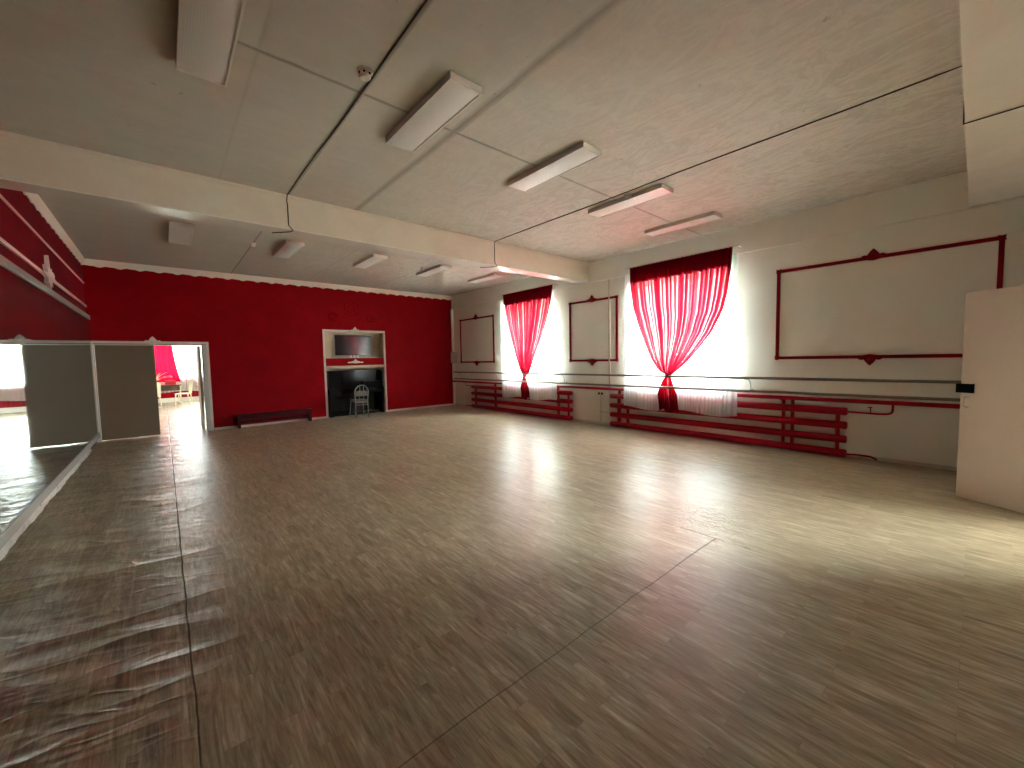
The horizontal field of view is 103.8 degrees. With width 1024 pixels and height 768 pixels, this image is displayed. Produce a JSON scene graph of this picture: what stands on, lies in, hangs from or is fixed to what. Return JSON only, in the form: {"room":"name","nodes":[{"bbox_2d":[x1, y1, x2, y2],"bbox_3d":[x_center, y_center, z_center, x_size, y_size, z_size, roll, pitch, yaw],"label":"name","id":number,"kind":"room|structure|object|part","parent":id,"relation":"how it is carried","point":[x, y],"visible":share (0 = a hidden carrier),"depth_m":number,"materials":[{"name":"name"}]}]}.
{"room":"dance studio","nodes":[
{"label":"dance studio","id":0,"kind":"room"},
{"bbox_2d":[0,188,96,448],"bbox_3d":[-4.411,-0.429,3.277,0.150,3.628,12.456,-4,5,-41],"label":"wall","id":1,"kind":"structure","parent":0,"point":[13,230],"depth_m":4.89,"materials":[{"name":"red paint"}]},
{"bbox_2d":[0,194,83,283],"bbox_3d":[-4.943,-1.798,3.900,0.015,0.025,10.486,-4,5,-41],"label":"trim","id":2,"kind":"structure","parent":1,"relation":"attached to","point":[6,202],"depth_m":4.89,"materials":[{"name":"white paint"}]},
{"bbox_2d":[0,237,86,306],"bbox_3d":[-4.932,-1.352,3.930,0.020,0.040,10.486,-4,5,-41],"label":"trim","id":3,"kind":"structure","parent":1,"relation":"attached to","point":[2,241],"depth_m":4.59,"materials":[{"name":"white paint"}]},
{"bbox_2d":[42,255,55,288],"bbox_3d":[-6.048,-1.412,5.260,0.080,0.540,0.780,-4,5,-41],"label":"rosette","id":4,"kind":"object","parent":1,"relation":"attached to","point":[49,277],"visible":0.97,"depth_m":5.22,"materials":[{"name":"white paint"}]},
{"bbox_2d":[0,254,99,549],"bbox_3d":[-5.658,0.000,4.915,0.059,2.410,8.075,-4,5,-41],"label":"wall mirror","id":5,"kind":"object","parent":1,"relation":"attached to","point":[49,420],"visible":1,"depth_m":4.35,"materials":[{"name":"silver mirror"}]},
{"bbox_3d":[-5.677,-1.165,4.838,0.059,0.075,8.060,-4,5,-41],"label":"frame","id":6,"kind":"part","parent":5,"relation":"part of","materials":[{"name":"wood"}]},
{"bbox_3d":[-5.630,1.153,4.981,0.059,0.100,8.060,-4,5,-41],"label":"frame","id":7,"kind":"part","parent":5,"relation":"part of","materials":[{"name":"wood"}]},
{"bbox_3d":[-8.291,0.067,7.959,0.054,1.785,0.035,-4,5,-41],"label":"frame","id":8,"kind":"part","parent":5,"relation":"part of","materials":[{"name":"white paint"}]},
{"bbox_2d":[23,192,84,264],"bbox_3d":[-6.599,-2.287,5.800,0.052,0.143,5.456,-4,5,-41],"label":"trim","id":9,"kind":"structure","parent":1,"relation":"attached to","point":[33,198],"depth_m":5.71,"materials":[{"name":"paint"}]},
{"bbox_2d":[158,391,203,398],"bbox_3d":[-12.245,-1.208,18.402,9.677,3.628,0.300,-4,5,-41],"label":"wall","id":10,"kind":"structure","parent":0,"point":[169,394],"depth_m":16.67,"materials":[{"name":"red paint"}]},
{"bbox_2d":[158,396,198,402],"bbox_3d":[-12.219,0.526,18.289,9.377,0.180,0.020,-4,5,-41],"label":"baseboard","id":11,"kind":"structure","parent":10,"relation":"attached to","point":[196,398],"depth_m":16.75,"materials":[{"name":"white wood"}]},
{"bbox_2d":[159,346,203,392],"bbox_3d":[-13.619,-1.014,16.832,3.369,2.710,0.078,-4,5,-41],"label":"window","id":12,"kind":"structure","parent":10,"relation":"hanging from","point":[187,371],"depth_m":16.83,"materials":[{"name":"white glass"}]},
{"bbox_2d":[154,346,188,381],"bbox_3d":[-14.077,-1.253,16.308,1.700,2.350,0.092,-4,5,-39],"label":"curtain","id":13,"kind":"object","parent":12,"relation":"attached to","point":[165,364],"visible":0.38,"depth_m":16.33,"materials":[{"name":"fabric"}]},
{"bbox_2d":[181,391,203,395],"bbox_3d":[-13.213,0.159,17.343,1.800,0.630,0.070,-4,5,-41],"label":"radiator","id":14,"kind":"object","parent":10,"relation":"attached to","point":[192,394],"visible":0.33,"depth_m":17.02,"materials":[{"name":"red metal"}]},
{"bbox_2d":[82,265,452,429],"bbox_3d":[-5.228,-0.877,10.783,8.477,3.628,0.170,-4,5,-41],"label":"wall","id":15,"kind":"structure","parent":0,"point":[264,339],"depth_m":9.97,"materials":[{"name":"red paint"}]},
{"bbox_2d":[91,336,213,441],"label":"door","id":16,"kind":"structure","parent":15,"relation":"in","point":[125,371],"depth_m":8.40,"materials":[{"name":"white paint"}]},
{"bbox_2d":[83,259,451,299],"bbox_3d":[-5.190,-2.612,10.591,8.477,0.143,0.052,-4,5,-41],"label":"trim","id":17,"kind":"structure","parent":15,"relation":"attached to","point":[91,262],"depth_m":9.55,"materials":[{"name":"plastic"}]},
{"bbox_2d":[215,416,326,429],"bbox_3d":[-5.965,0.972,10.103,2.450,0.050,0.014,-4,5,-41],"label":"baseboard","id":18,"kind":"structure","parent":15,"relation":"attached to","point":[276,422],"depth_m":10.00,"materials":[{"name":"white paint"}]},
{"bbox_2d":[328,312,337,320],"bbox_3d":[-4.867,-1.831,10.935,0.268,0.248,0.036,-4,5,-41],"label":"relief","id":19,"kind":"object","parent":15,"relation":"attached to","point":[331,312],"visible":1,"depth_m":10.91,"materials":[{"name":"red paint"}]},
{"bbox_2d":[344,301,358,314],"bbox_3d":[-4.499,-2.120,11.242,0.439,0.403,0.036,-4,5,-41],"label":"relief","id":20,"kind":"object","parent":15,"relation":"attached to","point":[347,301],"visible":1,"depth_m":11.24,"materials":[{"name":"red paint"}]},
{"bbox_2d":[322,327,387,417],"bbox_3d":[-4.396,-0.361,11.383,1.730,2.489,0.048,-4,5,-41],"label":"frame","id":21,"kind":"object","parent":15,"relation":"attached to","point":[354,329],"visible":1,"depth_m":11.14,"materials":[{"name":"white paint"}]},
{"bbox_2d":[324,331,385,416],"bbox_3d":[-4.656,-0.379,11.682,1.840,2.500,0.736,-4,5,-41],"label":"wall niche","id":22,"kind":"object","parent":15,"relation":"in","point":[377,338],"visible":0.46,"depth_m":11.69,"materials":[{"name":"paint"}]},
{"bbox_2d":[334,334,371,355],"bbox_3d":[-4.575,-1.106,11.572,1.060,0.610,0.077,-4,5,-41],"label":"television","id":23,"kind":"object","parent":22,"relation":"attached to","point":[344,345],"visible":0.98,"depth_m":11.53,"materials":[{"name":"grey plastic"}]},
{"bbox_2d":[388,403,454,411],"bbox_3d":[-2.829,0.741,12.817,2.377,0.050,0.014,-4,5,-41],"label":"baseboard","id":24,"kind":"structure","parent":15,"relation":"attached to","point":[452,403],"depth_m":12.75,"materials":[{"name":"white paint"}]},
{"bbox_2d":[0,0,966,295],"bbox_3d":[-1.156,-2.582,6.010,8.877,0.200,12.456,-4,5,-41],"label":"ceiling","id":25,"kind":"structure","parent":0,"point":[662,88],"depth_m":3.43,"materials":[{"name":"paint"}]},
{"bbox_2d":[168,221,193,245],"bbox_3d":[-5.300,-2.394,6.423,0.290,0.058,1.140,-4,5,-41],"label":"ceiling light","id":26,"kind":"object","parent":25,"relation":"attached to","point":[179,233],"visible":1,"depth_m":6.29,"materials":[{"name":"white plastic"}]},
{"bbox_2d":[176,0,245,86],"bbox_3d":[-1.871,-2.218,2.478,0.290,0.058,1.140,-4,5,-41],"label":"ceiling light","id":27,"kind":"object","parent":25,"relation":"attached to","point":[207,30],"visible":1,"depth_m":2.54,"materials":[{"name":"white plastic"}]},
{"bbox_2d":[272,240,304,258],"bbox_3d":[-4.144,-2.479,7.423,0.290,0.058,1.140,-4,5,-41],"label":"ceiling light","id":28,"kind":"object","parent":25,"relation":"attached to","point":[288,248],"visible":1,"depth_m":7.30,"materials":[{"name":"white plastic"}]},
{"bbox_2d":[275,243,301,257],"bbox_3d":[-4.144,-2.455,7.424,0.258,0.010,1.102,-4,5,-41],"label":"diffuser","id":29,"kind":"object","parent":28,"relation":"attached to","point":[286,250],"depth_m":7.36,"materials":[{"name":"white plastic"}]},
{"bbox_2d":[0,130,588,283],"bbox_3d":[-1.532,-2.283,6.393,8.477,0.427,0.292,-4,5,-41],"label":"ceiling beam","id":30,"kind":"structure","parent":25,"relation":"attached to","point":[28,164],"depth_m":4.72,"materials":[{"name":"paint"}]},
{"bbox_2d":[272,0,427,232],"bbox_3d":[-0.968,-2.070,2.864,0.200,0.442,6.319,-4,5,-41],"label":"cable","id":31,"kind":"object","parent":25,"relation":"attached to","point":[425,1],"visible":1,"depth_m":3.19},
{"bbox_2d":[357,65,372,81],"bbox_3d":[-1.076,-2.263,2.941,0.110,0.059,0.110,-4,5,-41],"label":"smoke detector","id":32,"kind":"object","parent":25,"relation":"attached to","point":[365,73],"visible":1,"depth_m":2.91,"materials":[{"name":"white plastic"}]},
{"bbox_2d":[353,254,387,268],"bbox_3d":[-2.990,-2.564,8.423,0.290,0.058,1.140,-4,5,-41],"label":"ceiling light","id":33,"kind":"object","parent":25,"relation":"attached to","point":[373,259],"visible":1,"depth_m":8.29,"materials":[{"name":"white plastic"}]},
{"bbox_2d":[355,257,385,267],"bbox_3d":[-2.989,-2.540,8.424,0.258,0.010,1.102,-4,5,-41],"label":"diffuser","id":34,"kind":"object","parent":33,"relation":"attached to","point":[367,262],"depth_m":8.37,"materials":[{"name":"white plastic"}]},
{"bbox_2d":[386,70,481,152],"bbox_3d":[-0.716,-2.304,3.477,0.290,0.058,1.140,-4,5,-41],"label":"ceiling light","id":35,"kind":"object","parent":25,"relation":"attached to","point":[454,93],"visible":1,"depth_m":3.36,"materials":[{"name":"white plastic"}]},
{"bbox_2d":[416,264,451,276],"bbox_3d":[-1.850,-2.648,9.409,0.290,0.058,1.140,-4,5,-41],"label":"ceiling light","id":36,"kind":"object","parent":25,"relation":"attached to","point":[439,268],"visible":1,"depth_m":9.28,"materials":[{"name":"white plastic"}]},
{"bbox_2d":[418,267,449,275],"bbox_3d":[-1.849,-2.624,9.411,0.258,0.010,1.102,-4,5,-41],"label":"diffuser","id":37,"kind":"object","parent":36,"relation":"attached to","point":[433,270],"depth_m":9.35,"materials":[{"name":"white plastic"}]},
{"bbox_2d":[468,273,502,283],"bbox_3d":[-0.702,-2.733,10.403,0.290,0.058,1.140,-4,5,-41],"label":"ceiling light","id":38,"kind":"object","parent":25,"relation":"attached to","point":[493,275],"visible":1,"depth_m":10.28,"materials":[{"name":"white plastic"}]},
{"bbox_2d":[470,275,500,282],"bbox_3d":[-0.702,-2.709,10.404,0.258,0.010,1.102,-4,5,-41],"label":"diffuser","id":39,"kind":"object","parent":38,"relation":"attached to","point":[487,277],"depth_m":10.33,"materials":[{"name":"white plastic"}]},
{"bbox_2d":[508,141,600,191],"bbox_3d":[0.439,-2.389,4.477,0.290,0.058,1.140,-4,5,-41],"label":"ceiling light","id":40,"kind":"object","parent":25,"relation":"attached to","point":[582,153],"visible":1,"depth_m":4.37,"materials":[{"name":"white plastic"}]},
{"bbox_2d":[624,193,631,197],"bbox_3d":[1.526,-2.471,5.265,0.080,0.034,0.070,-4,5,-41],"label":"junction box","id":41,"kind":"object","parent":25,"relation":"attached to","point":[627,195],"visible":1,"depth_m":5.25,"materials":[{"name":"grey plastic"}]},
{"bbox_2d":[588,183,672,217],"bbox_3d":[1.579,-2.473,5.464,0.290,0.058,1.140,-4,5,-41],"label":"ceiling light","id":42,"kind":"object","parent":25,"relation":"attached to","point":[660,190],"visible":1,"depth_m":5.37,"materials":[{"name":"white plastic"}]},
{"bbox_2d":[645,211,721,236],"bbox_3d":[2.726,-2.557,6.457,0.290,0.058,1.140,-4,5,-41],"label":"ceiling light","id":43,"kind":"object","parent":25,"relation":"attached to","point":[710,216],"visible":1,"depth_m":6.36,"materials":[{"name":"white plastic"}]},
{"bbox_2d":[480,66,1023,267],"bbox_3d":[1.553,-2.256,5.046,0.200,0.442,6.319,-4,5,-41],"label":"cable","id":44,"kind":"object","parent":25,"relation":"attached to","point":[964,123],"visible":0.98,"depth_m":3.77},
{"bbox_2d":[959,0,1023,206],"bbox_3d":[2.405,-2.081,1.863,8.477,0.427,0.422,-4,5,-41],"label":"ceiling beam","id":45,"kind":"structure","parent":25,"relation":"attached to","point":[992,31],"depth_m":2.70,"materials":[{"name":"paint"}]},
{"bbox_2d":[0,400,1023,767],"bbox_3d":[-4.769,1.045,9.919,9.627,0.120,22.850,-4,5,-41],"label":"floor","id":46,"kind":"structure","parent":0,"point":[449,586],"depth_m":2.45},
{"bbox_2d":[0,448,91,560],"bbox_3d":[-5.690,1.265,5.053,0.052,0.078,5.802,-4,5,-41],"label":"strip","id":47,"kind":"object","parent":46,"relation":"on","point":[12,541],"visible":0.68,"depth_m":4.12,"materials":[{"name":"white foam"}]},
{"bbox_2d":[157,383,162,408],"bbox_3d":[-12.427,0.436,13.831,0.551,0.922,0.460,1,4,29],"label":"chair","id":48,"kind":"object","parent":46,"relation":"on","point":[158,384],"visible":0.34,"depth_m":13.86,"materials":[{"name":"plastic"}]},
{"bbox_3d":[-12.240,0.209,13.710,0.112,0.460,0.400,1,4,29],"label":"backrest","id":49,"kind":"part","parent":48,"relation":"part of","materials":[{"name":"beige plastic"}]},
{"bbox_2d":[161,384,181,404],"bbox_3d":[-13.478,0.431,15.415,1.250,0.775,0.700,-4,5,-41],"label":"side table","id":50,"kind":"object","parent":46,"relation":"on","point":[177,386],"visible":0.45,"depth_m":15.39,"materials":[{"name":"beige wood"}]},
{"bbox_2d":[165,380,175,384],"bbox_3d":[-13.241,-0.059,15.566,0.320,0.174,0.250,-4,5,-41],"label":"storage box","id":51,"kind":"object","parent":50,"relation":"on","point":[167,382],"visible":1,"depth_m":15.47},
{"bbox_2d":[174,381,192,405],"bbox_3d":[-12.501,0.346,15.320,0.551,0.922,0.460,-3,4,-26],"label":"chair","id":52,"kind":"object","parent":46,"relation":"on","point":[190,382],"visible":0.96,"depth_m":15.25,"materials":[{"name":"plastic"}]},
{"bbox_3d":[-12.308,0.105,15.401,0.112,0.460,0.400,-3,4,-26],"label":"backrest","id":53,"kind":"part","parent":52,"relation":"part of","materials":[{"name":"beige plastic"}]},
{"bbox_2d":[235,408,312,428],"bbox_3d":[-5.872,0.847,9.993,1.660,0.309,0.240,-4,5,-41],"label":"bench","id":54,"kind":"object","parent":46,"relation":"on","point":[309,410],"visible":1,"depth_m":9.89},
{"bbox_3d":[-6.451,0.907,9.492,0.045,0.274,0.220,-4,5,-41],"label":"leg","id":55,"kind":"part","parent":54,"relation":"part of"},
{"bbox_3d":[-5.289,0.821,10.499,0.045,0.274,0.220,-4,5,-41],"label":"leg","id":56,"kind":"part","parent":54,"relation":"part of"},
{"bbox_2d":[326,369,384,417],"bbox_3d":[-4.580,0.237,11.647,1.540,1.270,0.670,-4,5,-41],"label":"upright piano","id":57,"kind":"object","parent":46,"relation":"on","point":[342,384],"visible":0.86,"depth_m":11.51,"materials":[{"name":"black paint"}]},
{"bbox_3d":[-5.158,0.292,11.194,0.050,1.240,0.580,-4,5,-41],"label":"panel","id":58,"kind":"part","parent":57,"relation":"part of","materials":[{"name":"black paint"}]},
{"bbox_3d":[-4.936,0.612,10.972,0.060,0.619,0.063,-4,5,-41],"label":"leg","id":59,"kind":"part","parent":57,"relation":"part of","materials":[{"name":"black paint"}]},
{"bbox_3d":[-4.665,-0.385,11.691,1.540,0.030,0.450,-4,5,-41],"label":"lid","id":60,"kind":"part","parent":57,"relation":"part of","materials":[{"name":"black paint"}]},
{"bbox_3d":[-4.552,-0.145,11.581,1.420,0.440,0.040,-4,5,-41],"label":"panel","id":61,"kind":"part","parent":57,"relation":"part of","materials":[{"name":"black paint"}]},
{"bbox_3d":[-4.578,0.512,11.668,1.420,0.520,0.040,-4,5,-41],"label":"panel","id":62,"kind":"part","parent":57,"relation":"part of","materials":[{"name":"black paint"}]},
{"bbox_3d":[-4.420,0.166,11.455,1.396,0.040,0.145,-4,5,-41],"label":"key lid","id":63,"kind":"part","parent":57,"relation":"part of","materials":[{"name":"black paint"}]},
{"bbox_2d":[364,380,380,386],"bbox_3d":[-4.091,-0.011,11.757,0.470,0.168,0.099,-4,5,-41],"label":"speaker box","id":64,"kind":"object","parent":57,"relation":"on","point":[377,382],"visible":0.96,"depth_m":11.71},
{"bbox_2d":[366,381,379,385],"bbox_3d":[-4.060,-0.011,11.721,0.410,0.135,0.004,-4,5,-41],"label":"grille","id":65,"kind":"object","parent":64,"relation":"attached to","point":[368,383],"depth_m":11.72,"materials":[{"name":"black metal"}]},
{"bbox_3d":[-4.048,0.210,12.154,0.050,1.240,0.580,-4,5,-41],"label":"panel","id":66,"kind":"part","parent":57,"relation":"part of","materials":[{"name":"black paint"}]},
{"bbox_3d":[-3.833,0.530,11.926,0.060,0.619,0.063,-4,5,-41],"label":"leg","id":67,"kind":"part","parent":57,"relation":"part of","materials":[{"name":"black paint"}]},
{"bbox_2d":[349,385,368,417],"bbox_3d":[-4.211,0.457,11.071,0.421,0.892,0.467,-4,5,-41],"label":"metal chair","id":68,"kind":"object","parent":46,"relation":"on","point":[358,393],"visible":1,"depth_m":10.94,"materials":[{"name":"white metal"}]},
{"bbox_3d":[-4.223,0.446,11.084,0.360,0.040,0.350,-4,5,-41],"label":"seat","id":69,"kind":"part","parent":68,"relation":"part of","materials":[{"name":"white metal"}]},
{"bbox_3d":[-4.088,0.234,10.910,0.391,0.433,0.077,-4,5,-41],"label":"frame","id":70,"kind":"part","parent":68,"relation":"part of","materials":[{"name":"white metal"}]},
{"bbox_2d":[453,199,1023,466],"bbox_3d":[2.166,-0.914,8.970,0.320,3.628,12.456,-4,5,-41],"label":"wall","id":71,"kind":"structure","parent":0,"point":[914,303],"depth_m":5.72,"materials":[{"name":"beige paint"}]},
{"bbox_2d":[451,310,455,402],"bbox_3d":[-1.971,-0.909,13.458,0.060,3.130,0.060,-4,5,-41],"label":"trim","id":72,"kind":"structure","parent":71,"relation":"attached to","point":[452,324],"depth_m":13.42,"materials":[{"name":"beige paint"}]},
{"bbox_2d":[451,352,456,362],"bbox_3d":[-1.930,-0.879,13.355,0.135,0.380,0.180,-4,5,-41],"label":"wall box","id":73,"kind":"object","parent":71,"relation":"attached to","point":[453,354],"visible":1,"depth_m":13.29,"materials":[{"name":"grey plastic"}]},
{"bbox_2d":[459,314,494,365],"bbox_3d":[-1.117,-1.357,12.443,0.048,1.590,1.791,-4,5,-41],"label":"trim","id":74,"kind":"structure","parent":71,"relation":"attached to","point":[475,317],"depth_m":12.35,"materials":[{"name":"red paint"}]},
{"bbox_2d":[471,384,572,420],"bbox_3d":[0.098,0.414,11.099,0.164,0.817,4.090,-4,5,-41],"label":"radiator","id":75,"kind":"object","parent":71,"relation":"attached to","point":[559,400],"visible":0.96,"depth_m":10.81,"materials":[{"name":"red metal"}]},
{"bbox_2d":[502,283,557,294],"bbox_3d":[0.432,-2.432,10.395,0.205,0.020,2.040,-4,5,-41],"label":"rail","id":76,"kind":"object","parent":71,"relation":"attached to","point":[554,283],"visible":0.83,"depth_m":10.14,"materials":[{"name":"white paint"}]},
{"bbox_2d":[503,285,552,399],"bbox_3d":[0.388,-0.997,10.387,0.118,2.830,1.829,-4,5,-38],"label":"curtain","id":77,"kind":"object","parent":76,"relation":"hanging from","point":[526,311],"visible":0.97,"depth_m":10.40,"materials":[{"name":"fabric"}]},
{"bbox_2d":[500,289,556,400],"bbox_3d":[0.378,-0.953,10.487,0.078,2.730,2.076,-4,5,-41],"label":"window","id":78,"kind":"structure","parent":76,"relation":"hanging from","point":[544,361],"depth_m":10.21,"materials":[{"name":"white glass"}]},
{"bbox_2d":[569,295,618,365],"bbox_3d":[1.806,-1.208,9.078,0.048,1.590,1.371,-4,5,-41],"label":"trim","id":79,"kind":"structure","parent":71,"relation":"attached to","point":[591,299],"depth_m":9.04,"materials":[{"name":"red paint"}]},
{"bbox_2d":[598,392,603,416],"bbox_3d":[1.996,0.513,9.021,0.028,0.679,0.160,-4,5,-41],"label":"wall outlet","id":80,"kind":"object","parent":71,"relation":"attached to","point":[599,393],"visible":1,"depth_m":9.02,"materials":[{"name":"white plastic"}]},
{"bbox_2d":[599,279,610,412],"bbox_3d":[2.042,-0.815,8.859,0.022,2.908,0.295,-4,5,-41],"label":"duct","id":81,"kind":"object","parent":71,"relation":"attached to","point":[608,279],"visible":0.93,"depth_m":8.74,"materials":[{"name":"white metal"}]},
{"bbox_2d":[625,244,741,268],"bbox_3d":[3.064,-2.297,7.366,0.205,0.020,2.150,-4,5,-41],"label":"rail","id":82,"kind":"object","parent":71,"relation":"attached to","point":[738,244],"visible":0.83,"depth_m":7.15,"materials":[{"name":"metal"}]},
{"bbox_2d":[630,247,732,412],"bbox_3d":[3.012,-0.868,7.370,0.133,2.820,1.910,-4,5,-41],"label":"curtain","id":83,"kind":"object","parent":82,"relation":"hanging from","point":[690,304],"visible":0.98,"depth_m":7.35,"materials":[{"name":"fabric"}]},
{"bbox_2d":[624,253,738,416],"bbox_3d":[3.021,-0.823,7.446,0.079,2.720,2.160,-4,5,-41],"label":"window","id":84,"kind":"structure","parent":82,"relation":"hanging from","point":[717,355],"depth_m":7.14,"materials":[{"name":"white glass"}]},
{"bbox_2d":[452,380,959,460],"bbox_3d":[2.012,0.488,8.937,0.107,0.842,12.194,-4,5,-41],"label":"pipe","id":85,"kind":"object","parent":71,"relation":"attached to","point":[842,400],"visible":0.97,"depth_m":5.72,"materials":[{"name":"red metal"}]},
{"bbox_2d":[455,403,956,470],"bbox_3d":[2.064,0.880,8.985,0.012,0.050,12.192,-4,5,-41],"label":"baseboard","id":86,"kind":"structure","parent":71,"relation":"attached to","point":[937,466],"depth_m":5.39,"materials":[{"name":"white paint"}]},
{"bbox_2d":[454,371,960,401],"bbox_3d":[2.001,-0.086,8.707,0.365,0.275,11.420,-4,5,-41],"label":"ballet barre","id":87,"kind":"object","parent":71,"relation":"attached to","point":[460,372],"visible":0.79,"depth_m":6.29,"materials":[{"name":"metal"}]},
{"bbox_3d":[1.875,-0.194,8.593,0.040,0.040,11.420,-4,5,-41],"label":"rail","id":88,"kind":"part","parent":87,"relation":"part of","materials":[{"name":"metal"}]},
{"bbox_2d":[610,391,847,456],"bbox_3d":[3.465,0.586,7.225,0.164,0.817,4.000,-4,5,-41],"label":"radiator","id":89,"kind":"object","parent":71,"relation":"attached to","point":[837,424],"visible":0.96,"depth_m":6.46,"materials":[{"name":"red metal"}]},
{"bbox_2d":[451,171,1023,309],"bbox_3d":[1.989,-2.492,8.779,0.040,0.448,12.206,-4,5,-41],"label":"trim","id":90,"kind":"structure","parent":71,"relation":"attached to","point":[946,194],"depth_m":6.04,"materials":[{"name":"beige paint"}]},
{"bbox_2d":[774,234,1006,365],"bbox_3d":[4.920,-1.048,5.494,0.048,1.590,2.291,-4,5,-41],"label":"trim","id":91,"kind":"structure","parent":71,"relation":"attached to","point":[873,254],"depth_m":5.42,"materials":[{"name":"red paint"}]},
{"bbox_3d":[2.879,-0.463,1.453,8.477,3.628,0.150,-4,5,-41],"label":"wall","id":92,"kind":"structure","parent":0,"visible":0},
{"bbox_2d":[956,286,1023,512],"bbox_3d":[4.444,0.151,3.066,0.696,2.140,1.920,0,4,23],"label":"door","id":93,"kind":"structure","parent":92,"relation":"in","point":[990,461],"depth_m":3.81,"materials":[{"name":"white paint"}]},
{"bbox_3d":[4.510,0.182,3.997,0.051,0.118,0.045,-2,4,-10],"label":"handle","id":94,"kind":"part","parent":93,"relation":"part of","materials":[{"name":"metal"}]},
{"label":"outside","id":95,"kind":"structure","parent":0,"visible":0},
{"bbox_3d":[8.594,1.095,20.771,80.000,0.100,100.000,-4,5,-41],"label":"ground","id":96,"kind":"structure","parent":95,"visible":0},
{"bbox_2d":[556,325,556,364],"bbox_3d":[2.023,-3.291,30.387,6.276,7.741,8.459,1,4,32],"label":"tree","id":97,"kind":"object","parent":96,"relation":"on","point":[556,325],"visible":0.02,"depth_m":27.97,"materials":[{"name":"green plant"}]}
]}

